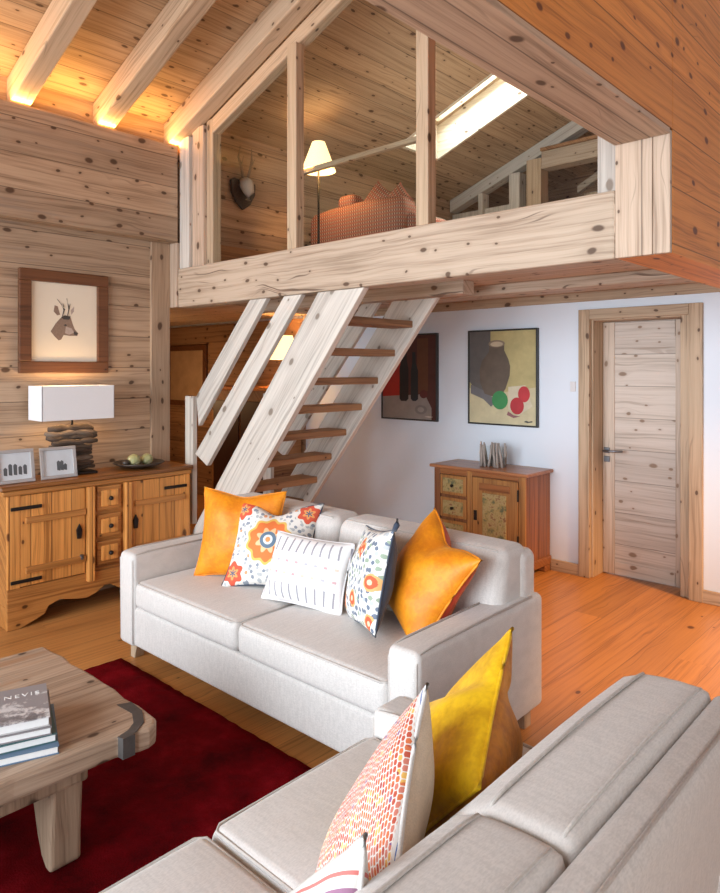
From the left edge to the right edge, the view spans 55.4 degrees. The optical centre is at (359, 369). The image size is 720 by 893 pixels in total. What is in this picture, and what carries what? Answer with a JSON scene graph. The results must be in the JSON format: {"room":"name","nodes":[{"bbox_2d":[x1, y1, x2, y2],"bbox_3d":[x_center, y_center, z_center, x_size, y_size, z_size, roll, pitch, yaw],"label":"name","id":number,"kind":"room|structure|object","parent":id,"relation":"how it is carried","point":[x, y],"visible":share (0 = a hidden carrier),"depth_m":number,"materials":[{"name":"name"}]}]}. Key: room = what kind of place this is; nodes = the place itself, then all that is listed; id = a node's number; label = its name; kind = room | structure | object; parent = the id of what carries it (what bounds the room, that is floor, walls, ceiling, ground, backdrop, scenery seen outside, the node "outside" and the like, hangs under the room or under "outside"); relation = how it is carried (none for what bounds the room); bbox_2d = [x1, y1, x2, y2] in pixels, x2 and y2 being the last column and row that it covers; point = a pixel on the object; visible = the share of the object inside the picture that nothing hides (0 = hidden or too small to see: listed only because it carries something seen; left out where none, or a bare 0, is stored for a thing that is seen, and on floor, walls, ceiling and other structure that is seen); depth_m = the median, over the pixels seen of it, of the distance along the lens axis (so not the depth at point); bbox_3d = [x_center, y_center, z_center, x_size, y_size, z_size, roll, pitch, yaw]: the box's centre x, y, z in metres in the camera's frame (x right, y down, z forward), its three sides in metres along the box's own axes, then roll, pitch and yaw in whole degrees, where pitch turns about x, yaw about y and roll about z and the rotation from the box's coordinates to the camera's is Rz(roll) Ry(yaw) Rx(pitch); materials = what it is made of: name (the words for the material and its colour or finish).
{"room":"living room","nodes":[
{"label":"living room","id":0,"kind":"room"},
{"bbox_2d":[0,76,163,600],"bbox_3d":[-2.341,-0.180,4.706,0.160,3.620,10.100,0,0,43],"label":"wall","id":1,"kind":"structure","parent":0,"point":[125,262],"depth_m":5.03,"materials":[{"name":"brown wood"}]},
{"bbox_2d":[18,267,107,372],"bbox_3d":[-2.087,-0.333,4.850,0.034,0.715,0.632,0,0,43],"label":"print","id":2,"kind":"object","parent":1,"relation":"attached to","point":[63,316],"visible":1,"depth_m":4.83,"materials":[{"name":"brown wood"}]},
{"bbox_2d":[0,99,177,243],"bbox_3d":[-3.631,-1.379,3.225,0.270,0.757,6.172,0,0,43],"label":"beam","id":3,"kind":"structure","parent":1,"relation":"attached to","point":[58,171],"depth_m":4.84,"materials":[{"name":"brown wood"}]},
{"bbox_2d":[150,241,169,460],"bbox_3d":[-1.580,0.315,5.409,0.035,2.630,0.165,0,0,43],"label":"wooden post","id":4,"kind":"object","parent":1,"relation":"attached to","point":[159,252],"depth_m":5.39,"materials":[{"name":"brown wood"}]},
{"bbox_2d":[170,243,179,307],"bbox_3d":[-1.496,-0.747,5.467,0.170,0.510,0.035,0,0,43],"label":"trim","id":5,"kind":"structure","parent":1,"relation":"attached to","point":[175,247],"depth_m":5.42,"materials":[{"name":"brown wood"}]},
{"bbox_2d":[0,0,597,212],"bbox_3d":[1.081,-2.653,2.409,8.500,1.600,11.400,0,0,43],"label":"ceiling","id":6,"kind":"structure","parent":0,"point":[360,71],"depth_m":5.44,"materials":[{"name":"brown wood"}]},
{"bbox_2d":[7,0,97,105],"bbox_3d":[-1.003,-2.511,3.399,3.620,1.530,0.130,0,0,43],"label":"rafter","id":7,"kind":"object","parent":6,"relation":"attached to","point":[62,20],"visible":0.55,"depth_m":4.23,"materials":[{"name":"beige wood"}]},
{"bbox_2d":[93,0,215,128],"bbox_3d":[-0.597,-2.511,3.836,3.620,1.530,0.132,0,0,43],"label":"rafter","id":8,"kind":"object","parent":6,"relation":"attached to","point":[177,19],"visible":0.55,"depth_m":4.54,"materials":[{"name":"beige wood"}]},
{"bbox_2d":[164,0,320,146],"bbox_3d":[-0.200,-2.511,4.261,3.620,1.530,0.135,0,0,43],"label":"rafter","id":9,"kind":"object","parent":6,"relation":"attached to","point":[279,18],"visible":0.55,"depth_m":4.82,"materials":[{"name":"beige wood"}]},
{"bbox_2d":[402,74,528,160],"bbox_3d":[0.985,-2.576,6.488,1.096,0.836,0.636,0,0,43],"label":"window","id":10,"kind":"structure","parent":6,"relation":"attached to","point":[491,97],"depth_m":6.73,"materials":[{"name":"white glass"}]},
{"bbox_2d":[172,132,461,313],"bbox_3d":[-0.172,-1.280,6.923,0.215,1.420,3.900,0,0,43],"label":"wall","id":11,"kind":"structure","parent":0,"point":[262,226],"depth_m":6.08,"materials":[{"name":"brown wood"}]},
{"bbox_2d":[230,146,254,209],"bbox_3d":[-0.960,-1.624,5.812,0.142,0.523,0.259,0,0,43],"label":"trophy","id":12,"kind":"object","parent":11,"relation":"attached to","point":[242,190],"visible":1,"depth_m":5.79,"materials":[{"name":"brown wood"}]},
{"bbox_2d":[221,245,268,260],"bbox_3d":[-0.181,-0.882,6.740,0.020,0.305,3.580,0,0,43],"label":"baseboard","id":13,"kind":"structure","parent":11,"relation":"attached to","point":[227,252],"depth_m":5.79,"materials":[{"name":"brown wood"}]},
{"bbox_2d":[0,494,719,767],"bbox_3d":[-1.378,1.680,2.922,12.400,0.100,8.800,0,0,43],"label":"floor","id":14,"kind":"structure","parent":0,"point":[598,631],"depth_m":4.06,"materials":[{"name":"brown wood"}]},
{"bbox_2d":[0,461,193,631],"bbox_3d":[-1.860,1.177,4.826,0.391,0.905,1.380,0,0,43],"label":"sideboard","id":15,"kind":"object","parent":14,"relation":"on","point":[61,538],"visible":0.83,"depth_m":4.57,"materials":[{"name":"brown wood"}]},
{"bbox_2d":[0,448,35,484],"bbox_3d":[-2.198,0.619,4.369,0.052,0.218,0.235,0,0,43],"label":"photo frame","id":16,"kind":"object","parent":15,"relation":"on","point":[16,465],"visible":1,"depth_m":4.38,"materials":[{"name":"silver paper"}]},
{"bbox_2d":[0,452,30,481],"bbox_3d":[-2.202,0.618,4.372,0.006,0.175,0.195,-14,-9,42],"label":"photograph","id":17,"kind":"object","parent":16,"relation":"attached to","point":[14,466],"depth_m":4.37,"materials":[{"name":"paper"}]},
{"bbox_2d":[39,445,77,479],"bbox_3d":[-2.011,0.622,4.570,0.051,0.213,0.240,0,0,43],"label":"photo frame","id":18,"kind":"object","parent":15,"relation":"on","point":[55,462],"visible":1,"depth_m":4.57,"materials":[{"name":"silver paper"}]},
{"bbox_2d":[43,449,72,475],"bbox_3d":[-2.014,0.620,4.573,0.006,0.170,0.200,-14,-9,42],"label":"photograph","id":19,"kind":"object","parent":18,"relation":"attached to","point":[56,462],"depth_m":4.57,"materials":[{"name":"paper"}]},
{"bbox_2d":[28,385,113,474],"bbox_3d":[-1.988,0.417,4.733,0.224,0.615,0.500,0,0,43],"label":"table lamp","id":20,"kind":"object","parent":15,"relation":"on","point":[54,402],"visible":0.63,"depth_m":4.67,"materials":[{"name":"white fabric"}]},
{"bbox_2d":[113,459,164,468],"bbox_3d":[-1.636,0.703,5.075,0.370,0.044,0.370,0,0,43],"label":"dish","id":21,"kind":"object","parent":15,"relation":"on","point":[155,462],"visible":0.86,"depth_m":4.99,"materials":[{"name":"black ceramic"}]},
{"bbox_2d":[122,459,129,464],"bbox_3d":[-1.695,0.675,4.960,0.060,0.050,0.060,0,0,43],"label":"pine cone","id":22,"kind":"object","parent":21,"relation":"in","point":[124,462],"visible":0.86,"depth_m":4.94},
{"bbox_2d":[127,454,140,464],"bbox_3d":[-1.655,0.664,5.018,0.096,0.094,0.096,0,0,43],"label":"fruit","id":23,"kind":"object","parent":21,"relation":"in","point":[134,459],"visible":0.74,"depth_m":4.99,"materials":[{"name":"green food"}]},
{"bbox_2d":[141,453,152,463],"bbox_3d":[-1.587,0.667,5.105,0.090,0.088,0.090,0,0,43],"label":"fruit","id":24,"kind":"object","parent":21,"relation":"in","point":[146,458],"visible":0.84,"depth_m":5.07,"materials":[{"name":"green food"}]},
{"bbox_2d":[0,658,311,892],"bbox_3d":[-1.220,1.621,1.955,2.750,0.016,2.600,0,0,43],"label":"rug","id":25,"kind":"object","parent":14,"relation":"on","point":[201,768],"visible":0.48,"depth_m":2.61,"materials":[{"name":"red carpet"}]},
{"bbox_2d":[0,647,155,871],"bbox_3d":[-1.574,1.402,2.055,0.971,0.420,1.647,0,0,43],"label":"coffee table","id":26,"kind":"object","parent":25,"relation":"on","point":[95,724],"visible":0.66,"depth_m":2.24,"materials":[{"name":"brown wood"}]},
{"bbox_2d":[0,704,58,766],"bbox_3d":[-1.182,1.181,2.172,0.400,0.026,0.300,0,0,-27],"label":"book","id":27,"kind":"object","parent":26,"relation":"on","point":[50,749],"visible":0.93,"depth_m":2.10,"materials":[{"name":"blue paper"}]},
{"bbox_2d":[0,704,56,754],"bbox_3d":[-1.192,1.154,2.183,0.390,0.026,0.290,0,0,-29],"label":"book","id":28,"kind":"object","parent":27,"relation":"on","point":[29,743],"visible":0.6,"depth_m":2.12,"materials":[{"name":"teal paper"}]},
{"bbox_2d":[0,689,51,744],"bbox_3d":[-1.196,1.129,2.186,0.380,0.024,0.280,0,0,-26],"label":"book","id":29,"kind":"object","parent":28,"relation":"on","point":[43,731],"visible":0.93,"depth_m":2.12,"materials":[{"name":"grey paper"}]},
{"bbox_2d":[0,683,49,735],"bbox_3d":[-1.190,1.101,2.180,0.360,0.031,0.255,0,0,-27],"label":"book","id":30,"kind":"object","parent":29,"relation":"on","point":[22,709],"visible":1,"depth_m":2.19,"materials":[{"name":"grey paper"}]},
{"bbox_2d":[212,385,300,493],"bbox_3d":[-1.201,0.910,7.809,1.160,1.440,0.455,0,0,43],"label":"cabinet","id":31,"kind":"object","parent":14,"relation":"on","point":[232,440],"visible":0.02,"depth_m":7.68,"materials":[{"name":"brown wood"}]},
{"bbox_2d":[270,335,293,359],"bbox_3d":[-0.833,-0.090,7.470,0.340,0.560,0.340,0,0,43],"label":"table lamp","id":32,"kind":"object","parent":31,"relation":"on","point":[285,342],"visible":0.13,"depth_m":7.35,"materials":[{"name":"beige fabric"}]},
{"bbox_2d":[185,287,439,534],"bbox_3d":[-0.489,0.571,5.078,2.135,2.118,0.812,0,0,43],"label":"staircase","id":33,"kind":"structure","parent":14,"relation":"on","point":[323,342],"depth_m":4.88,"materials":[{"name":"brown wood"}]},
{"bbox_2d":[120,492,541,751],"bbox_3d":[-0.262,1.210,3.520,2.130,0.841,0.953,0,0,42],"label":"sofa","id":34,"kind":"object","parent":14,"relation":"on","point":[322,675],"visible":0.57,"depth_m":3.06,"materials":[{"name":"fabric"}]},
{"bbox_2d":[136,568,294,650],"bbox_3d":[-0.681,1.246,3.739,0.909,0.175,0.711,0,0,42],"label":"seat cushion","id":35,"kind":"object","parent":34,"relation":"on","point":[210,614],"depth_m":3.50,"materials":[{"name":"fabric"}]},
{"bbox_2d":[193,487,286,575],"bbox_3d":[-0.678,0.930,3.876,0.507,0.501,0.221,0,0,16],"label":"cushion","id":36,"kind":"object","parent":34,"relation":"on","point":[222,510],"visible":0.66,"depth_m":3.84,"materials":[{"name":"orange fabric"}]},
{"bbox_2d":[221,503,324,585],"bbox_3d":[-0.475,0.960,3.742,0.508,0.448,0.287,0,0,13],"label":"cushion","id":37,"kind":"object","parent":34,"relation":"on","point":[250,562],"visible":0.7,"depth_m":3.69,"materials":[{"name":"multicoloured fabric"}]},
{"bbox_2d":[236,492,358,541],"bbox_3d":[-0.438,0.993,4.060,0.981,0.407,0.324,0,0,42],"label":"cushion","id":38,"kind":"object","parent":34,"relation":"on","point":[328,525],"depth_m":3.76,"materials":[{"name":"fabric"}]},
{"bbox_2d":[261,530,355,614],"bbox_3d":[-0.263,1.005,3.408,0.493,0.332,0.205,0,0,31],"label":"cushion","id":39,"kind":"object","parent":34,"relation":"on","point":[303,571],"visible":1,"depth_m":3.33,"materials":[{"name":"white fabric"}]},
{"bbox_2d":[239,596,405,712],"bbox_3d":[-0.005,1.246,3.123,0.909,0.175,0.711,0,0,42],"label":"seat cushion","id":40,"kind":"object","parent":34,"relation":"on","point":[334,659],"depth_m":2.93,"materials":[{"name":"fabric"}]},
{"bbox_2d":[345,518,399,637],"bbox_3d":[0.048,0.917,3.111,0.198,0.551,0.498,0,0,-22],"label":"cushion","id":41,"kind":"object","parent":34,"relation":"on","point":[371,574],"visible":0.97,"depth_m":2.95,"materials":[{"name":"white fabric"}]},
{"bbox_2d":[339,514,523,613],"bbox_3d":[0.305,0.993,3.382,1.016,0.407,0.324,0,0,42],"label":"cushion","id":42,"kind":"object","parent":34,"relation":"on","point":[497,583],"depth_m":3.07,"materials":[{"name":"fabric"}]},
{"bbox_2d":[388,507,482,634],"bbox_3d":[0.293,0.940,3.080,0.308,0.555,0.588,0,0,-15],"label":"cushion","id":43,"kind":"object","parent":34,"relation":"on","point":[431,575],"visible":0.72,"depth_m":2.93,"materials":[{"name":"orange fabric"}]},
{"bbox_2d":[99,672,719,892],"bbox_3d":[-0.187,1.189,1.201,1.075,0.882,2.097,0,0,43],"label":"sofa","id":44,"kind":"object","parent":14,"relation":"on","point":[623,795],"visible":0.71,"depth_m":1.33,"materials":[{"name":"fabric"}]},
{"bbox_2d":[104,839,273,892],"bbox_3d":[-0.313,1.246,1.245,0.831,0.175,0.629,0,0,43],"label":"seat cushion","id":45,"kind":"object","parent":44,"relation":"on","point":[196,865],"depth_m":1.59,"materials":[{"name":"fabric"}]},
{"bbox_2d":[212,739,379,892],"bbox_3d":[0.119,1.246,1.710,0.831,0.175,0.629,0,0,43],"label":"seat cushion","id":46,"kind":"object","parent":44,"relation":"on","point":[279,837],"depth_m":1.76,"materials":[{"name":"fabric"}]},
{"bbox_2d":[289,832,368,892],"bbox_3d":[-0.099,0.981,1.054,0.217,0.502,0.513,0,0,-41],"label":"cushion","id":47,"kind":"object","parent":44,"relation":"on","point":[347,872],"visible":0.99,"depth_m":1.06,"materials":[{"name":"white fabric"}]},
{"bbox_2d":[315,682,434,880],"bbox_3d":[0.017,0.955,1.385,0.260,0.501,0.539,0,0,13],"label":"cushion","id":48,"kind":"object","parent":44,"relation":"on","point":[390,800],"visible":0.73,"depth_m":1.33,"materials":[{"name":"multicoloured fabric"}]},
{"bbox_2d":[355,815,565,892],"bbox_3d":[-0.024,0.977,0.935,0.312,0.447,0.716,0,0,43],"label":"cushion","id":49,"kind":"object","parent":44,"relation":"on","point":[467,853],"depth_m":1.06,"materials":[{"name":"fabric"}]},
{"bbox_2d":[424,627,522,837],"bbox_3d":[0.236,0.930,1.698,0.330,0.525,0.549,0,0,25],"label":"cushion","id":50,"kind":"object","parent":44,"relation":"on","point":[477,736],"visible":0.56,"depth_m":1.55,"materials":[{"name":"yellow fabric"}]},
{"bbox_2d":[450,674,710,868],"bbox_3d":[0.480,0.977,1.476,0.312,0.447,0.746,0,0,43],"label":"cushion","id":51,"kind":"object","parent":44,"relation":"on","point":[566,790],"depth_m":1.32,"materials":[{"name":"fabric"}]},
{"bbox_2d":[430,459,552,571],"bbox_3d":[1.084,1.219,5.736,0.940,0.822,0.435,0,0,43],"label":"base cabinet","id":52,"kind":"object","parent":14,"relation":"on","point":[511,502],"visible":0.62,"depth_m":5.52,"materials":[{"name":"brown wood"}]},
{"bbox_2d":[480,441,492,466],"bbox_3d":[1.063,0.707,5.759,0.118,0.205,0.117,0,0,43],"label":"candle holder","id":53,"kind":"object","parent":52,"relation":"on","point":[484,460],"visible":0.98,"depth_m":5.72,"materials":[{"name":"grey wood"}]},
{"bbox_2d":[493,443,506,467],"bbox_3d":[1.154,0.707,5.673,0.118,0.206,0.116,0,0,43],"label":"candle holder","id":54,"kind":"object","parent":52,"relation":"on","point":[502,464],"visible":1,"depth_m":5.63,"materials":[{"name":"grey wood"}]},
{"bbox_2d":[170,204,698,325],"bbox_3d":[-0.120,-0.667,7.530,7.963,0.125,4.900,0,0,43],"label":"floor","id":55,"kind":"structure","parent":0,"point":[179,316],"depth_m":4.93,"materials":[{"name":"brown wood"}]},
{"bbox_2d":[304,140,335,243],"bbox_3d":[-0.347,-1.315,5.733,0.290,1.170,0.290,0,0,43],"label":"floor lamp","id":56,"kind":"object","parent":55,"relation":"on","point":[318,153],"visible":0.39,"depth_m":5.68,"materials":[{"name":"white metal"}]},
{"bbox_2d":[263,280,473,312],"bbox_3d":[-0.100,-0.558,5.411,2.280,0.096,0.135,0,0,43],"label":"beam","id":57,"kind":"structure","parent":55,"relation":"attached to","point":[458,287],"depth_m":4.90,"materials":[{"name":"brown wood"}]},
{"bbox_2d":[304,131,435,222],"bbox_3d":[-0.031,-1.202,5.302,1.490,0.945,0.060,0,0,43],"label":"guard rail","id":58,"kind":"object","parent":55,"relation":"on","point":[409,141],"visible":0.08,"depth_m":5.19,"materials":[{"name":"brown wood"}]},
{"bbox_2d":[311,196,445,244],"bbox_3d":[0.219,-1.085,6.149,1.220,0.710,0.900,0,0,43],"label":"sofa","id":59,"kind":"object","parent":55,"relation":"on","point":[385,214],"visible":0.2,"depth_m":5.72,"materials":[{"name":"orange fabric"}]},
{"bbox_2d":[339,194,362,207],"bbox_3d":[-0.081,-1.452,6.004,0.200,0.135,0.160,0,0,43],"label":"pillow","id":60,"kind":"object","parent":59,"relation":"on","point":[347,200],"visible":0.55,"depth_m":5.93,"materials":[{"name":"orange fabric"}]},
{"bbox_2d":[364,181,390,200],"bbox_3d":[0.144,-1.440,5.819,0.349,0.356,0.148,0,0,25],"label":"cushion","id":61,"kind":"object","parent":59,"relation":"on","point":[378,191],"visible":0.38,"depth_m":5.77,"materials":[{"name":"orange fabric"}]},
{"bbox_2d":[389,182,413,200],"bbox_3d":[0.304,-1.390,5.697,0.348,0.358,0.143,0,0,25],"label":"cushion","id":62,"kind":"object","parent":59,"relation":"on","point":[399,190],"visible":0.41,"depth_m":5.65,"materials":[{"name":"orange fabric"}]},
{"bbox_2d":[178,191,626,308],"bbox_3d":[-0.105,-0.642,4.269,3.499,0.304,0.153,0,0,43],"label":"beam","id":63,"kind":"structure","parent":55,"relation":"attached to","point":[575,232],"depth_m":3.73,"materials":[{"name":"brown wood"}]},
{"bbox_2d":[180,0,614,268],"bbox_3d":[-0.099,-1.936,4.272,3.494,2.283,0.140,0,0,43],"label":"loft timber frame","id":64,"kind":"structure","parent":63,"relation":"on","point":[200,154],"depth_m":4.52,"materials":[{"name":"brown wood"}]},
{"bbox_2d":[296,269,695,313],"bbox_3d":[0.790,-0.571,5.194,3.880,0.071,0.240,0,0,43],"label":"joist","id":65,"kind":"object","parent":55,"relation":"attached to","point":[650,277],"visible":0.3,"depth_m":4.52,"materials":[{"name":"brown wood"}]},
{"bbox_2d":[450,121,597,219],"bbox_3d":[2.530,-2.002,7.092,3.480,2.544,0.690,0,0,43],"label":"roof truss","id":66,"kind":"object","parent":55,"relation":"on","point":[562,149],"visible":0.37,"depth_m":7.32,"materials":[{"name":"brown wood"}]},
{"bbox_2d":[170,292,719,592],"bbox_3d":[1.409,-0.370,5.916,12.400,4.000,0.320,0,0,43],"label":"wall","id":67,"kind":"structure","parent":0,"point":[385,470],"depth_m":6.17,"materials":[{"name":"white paint"}]},
{"bbox_2d":[170,345,207,405],"bbox_3d":[-2.301,0.080,9.123,0.900,0.800,0.036,0,0,43],"label":"picture","id":68,"kind":"object","parent":67,"relation":"attached to","point":[188,364],"visible":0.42,"depth_m":9.10,"materials":[{"name":"brown wood"}]},
{"bbox_2d":[381,333,438,421],"bbox_3d":[0.471,0.072,6.583,0.681,0.824,0.035,0,0,43],"label":"painting","id":69,"kind":"object","parent":67,"relation":"attached to","point":[412,391],"visible":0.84,"depth_m":6.51,"materials":[{"name":"red paint"}]},
{"bbox_2d":[468,328,538,427],"bbox_3d":[1.221,0.068,5.885,0.681,0.825,0.035,0,0,43],"label":"painting","id":70,"kind":"object","parent":67,"relation":"attached to","point":[503,364],"visible":1,"depth_m":5.86,"materials":[{"name":"paint"}]},
{"bbox_2d":[303,283,719,319],"bbox_3d":[1.075,-0.570,6.013,4.620,0.070,0.047,0,0,43],"label":"trim","id":71,"kind":"structure","parent":67,"relation":"attached to","point":[694,288],"depth_m":5.38,"materials":[{"name":"brown wood"}]},
{"bbox_2d":[551,559,577,575],"bbox_3d":[1.644,1.585,5.501,0.241,0.090,0.023,0,0,43],"label":"baseboard","id":72,"kind":"structure","parent":67,"relation":"attached to","point":[556,565],"depth_m":5.49,"materials":[{"name":"brown wood"}]},
{"bbox_2d":[570,382,575,391],"bbox_3d":[1.697,0.135,5.459,0.045,0.080,0.012,0,0,43],"label":"light switch","id":73,"kind":"object","parent":67,"relation":"attached to","point":[572,384],"visible":1,"depth_m":5.45,"materials":[{"name":"plastic"}]},
{"bbox_2d":[578,302,703,602],"bbox_3d":[2.164,0.580,5.213,0.913,2.100,0.320,0,0,43],"label":"door","id":74,"kind":"structure","parent":67,"relation":"in","point":[641,368],"depth_m":5.28,"materials":[{"name":"wood"}]},
{"bbox_2d":[702,589,719,605],"bbox_3d":[4.124,1.585,3.192,4.713,0.090,0.023,0,0,43],"label":"baseboard","id":75,"kind":"structure","parent":67,"relation":"attached to","point":[709,597],"depth_m":4.75,"materials":[{"name":"brown wood"}]},
{"bbox_2d":[548,164,597,201],"bbox_3d":[1.684,-1.995,9.294,8.200,2.650,0.100,0,0,43],"label":"wall","id":76,"kind":"structure","parent":0,"point":[568,190],"depth_m":8.37,"materials":[{"name":"brown wood"}]},
{"bbox_2d":[497,0,719,287],"bbox_3d":[1.935,-1.805,3.719,0.235,2.630,7.680,0,0,43],"label":"wall","id":77,"kind":"structure","parent":0,"point":[663,55],"depth_m":2.92,"materials":[{"name":"brown wood"}]},
{"bbox_2d":[366,0,669,145],"bbox_3d":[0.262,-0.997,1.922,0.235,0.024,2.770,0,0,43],"label":"roof beam","id":78,"kind":"structure","parent":77,"relation":"attached to","point":[486,33],"depth_m":2.19,"materials":[{"name":"brown wood"}]},
{"bbox_2d":[615,130,671,258],"bbox_3d":[1.218,-0.747,2.949,0.233,0.514,0.028,0,0,43],"label":"post","id":79,"kind":"object","parent":77,"relation":"attached to","point":[643,167],"visible":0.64,"depth_m":2.93,"materials":[{"name":"brown wood"}]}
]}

